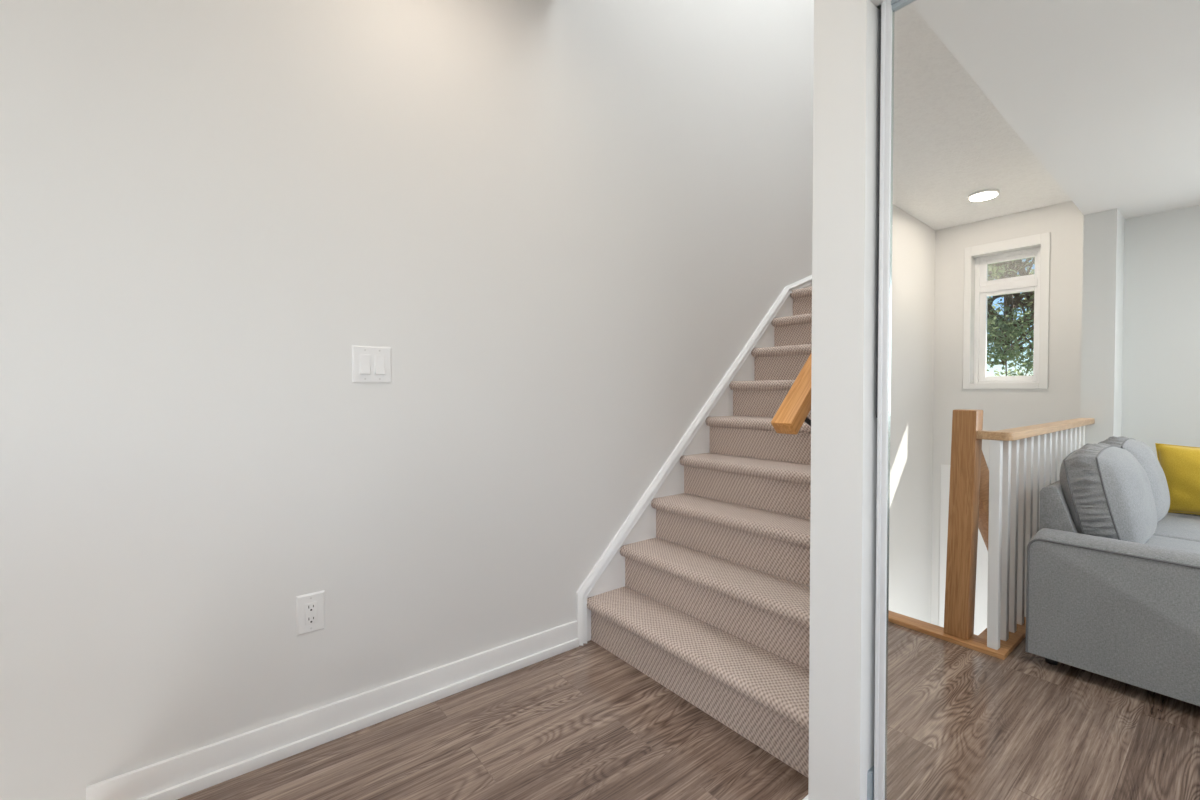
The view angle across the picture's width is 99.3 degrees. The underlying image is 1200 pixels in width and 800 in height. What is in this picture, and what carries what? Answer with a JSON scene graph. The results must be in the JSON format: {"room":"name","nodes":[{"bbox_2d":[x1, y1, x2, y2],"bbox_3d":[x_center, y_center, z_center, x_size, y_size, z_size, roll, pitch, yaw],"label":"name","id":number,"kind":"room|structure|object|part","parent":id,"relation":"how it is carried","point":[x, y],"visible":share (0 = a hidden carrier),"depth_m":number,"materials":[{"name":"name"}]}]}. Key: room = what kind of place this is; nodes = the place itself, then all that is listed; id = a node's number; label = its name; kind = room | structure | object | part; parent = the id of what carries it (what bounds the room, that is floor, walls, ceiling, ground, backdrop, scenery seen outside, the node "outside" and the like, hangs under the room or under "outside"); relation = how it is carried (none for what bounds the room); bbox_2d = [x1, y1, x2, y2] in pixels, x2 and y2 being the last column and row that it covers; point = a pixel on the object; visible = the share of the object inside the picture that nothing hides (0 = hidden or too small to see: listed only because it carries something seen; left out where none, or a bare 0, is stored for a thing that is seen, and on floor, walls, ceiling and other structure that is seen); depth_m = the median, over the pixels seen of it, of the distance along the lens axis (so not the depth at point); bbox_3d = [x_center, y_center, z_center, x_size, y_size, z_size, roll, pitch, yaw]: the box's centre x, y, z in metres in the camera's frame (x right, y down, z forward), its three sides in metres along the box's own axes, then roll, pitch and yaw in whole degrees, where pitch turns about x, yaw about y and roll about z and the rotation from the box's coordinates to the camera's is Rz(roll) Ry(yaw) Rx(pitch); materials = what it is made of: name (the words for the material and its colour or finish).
{"room":"stair hallway","nodes":[
{"label":"stair hallway","id":0,"kind":"room"},
{"bbox_2d":[0,0,813,799],"bbox_3d":[-0.521,-0.110,1.996,7.854,8.200,0.120,-1,1,-38],"label":"wall","id":1,"kind":"structure","parent":0,"point":[562,224],"depth_m":1.65,"materials":[{"name":"paint"}]},
{"bbox_2d":[296,590,324,635],"bbox_3d":[-0.916,0.676,1.617,0.080,0.124,0.008,-1,1,-38],"label":"wall outlet","id":2,"kind":"object","parent":1,"relation":"attached to","point":[310,608],"visible":1,"depth_m":1.61,"materials":[{"name":"plastic"}]},
{"bbox_2d":[305,601,316,625],"bbox_3d":[-0.915,0.676,1.616,0.034,0.068,0.004,-1,1,-38],"label":"receptacle","id":3,"kind":"object","parent":2,"relation":"attached to","point":[310,606],"depth_m":1.61,"materials":[{"name":"plastic"}]},
{"bbox_2d":[86,620,578,799],"bbox_3d":[-0.705,1.039,1.778,1.543,0.110,0.026,-1,1,-38],"label":"baseboard","id":4,"kind":"structure","parent":1,"relation":"attached to","point":[185,774],"depth_m":1.63,"materials":[{"name":"paint"}]},
{"bbox_2d":[352,345,391,382],"bbox_3d":[-0.766,-0.119,1.718,0.125,0.124,0.014,-1,1,-38],"label":"light switch","id":5,"kind":"object","parent":1,"relation":"attached to","point":[370,364],"visible":1,"depth_m":1.72,"materials":[{"name":"plastic"}]},
{"bbox_2d":[576,275,811,645],"bbox_3d":[0.926,-0.003,3.039,2.604,2.150,0.028,-1,1,-38],"label":"trim","id":6,"kind":"structure","parent":1,"relation":"attached to","point":[608,574],"depth_m":2.62,"materials":[{"name":"paint"}]},
{"bbox_2d":[177,610,808,799],"bbox_3d":[0.256,1.262,-0.646,4.321,0.250,5.033,-1,1,-38],"label":"floor","id":7,"kind":"structure","parent":0,"point":[581,722],"depth_m":1.58,"materials":[{"name":"brown wood"}]},
{"bbox_2d":[587,287,811,777],"bbox_3d":[1.500,0.092,2.767,3.084,1.970,1.160,-1,1,-38],"label":"carpeted staircase","id":8,"kind":"structure","parent":7,"relation":"on","point":[760,695],"depth_m":2.11,"materials":[{"name":"carpet"}]},
{"bbox_2d":[867,765,873,799],"bbox_3d":[1.021,0.995,0.725,0.075,0.235,1.232,-1,1,-38],"label":"door track","id":9,"kind":"object","parent":7,"relation":"on","point":[870,773],"visible":0.76,"depth_m":1.19,"materials":[{"name":"metal"}]},
{"bbox_2d":[874,0,1199,799],"bbox_3d":[1.015,0.093,0.718,0.038,2.002,1.194,-1,1,-38],"label":"mirror door","id":10,"kind":"structure","parent":9,"relation":"on","point":[1037,620],"depth_m":0.95,"materials":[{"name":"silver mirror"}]},
{"bbox_3d":[1.017,-0.886,0.699,0.038,0.043,1.145,-1,1,-38],"label":"rail","id":11,"kind":"part","parent":10,"relation":"part of","materials":[{"name":"metal"}]},
{"bbox_2d":[808,0,879,799],"bbox_3d":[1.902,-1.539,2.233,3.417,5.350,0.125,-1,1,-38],"label":"door frame","id":12,"kind":"structure","parent":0,"point":[843,506],"depth_m":1.19,"materials":[{"name":"paint"}]},
{"bbox_2d":[771,352,811,434],"bbox_3d":[1.423,-1.036,2.033,2.328,2.277,0.139,-1,1,-38],"label":"stair handrail","id":13,"kind":"object","parent":12,"relation":"attached to","point":[794,409],"visible":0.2,"depth_m":1.39,"materials":[{"name":"brown wood"}]},
{"bbox_2d":[870,0,885,7],"bbox_3d":[1.282,-1.193,0.884,0.767,0.595,1.241,-1,1,-38],"label":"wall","id":14,"kind":"structure","parent":0,"point":[876,3],"depth_m":1.16,"materials":[{"name":"paint"}]}
]}

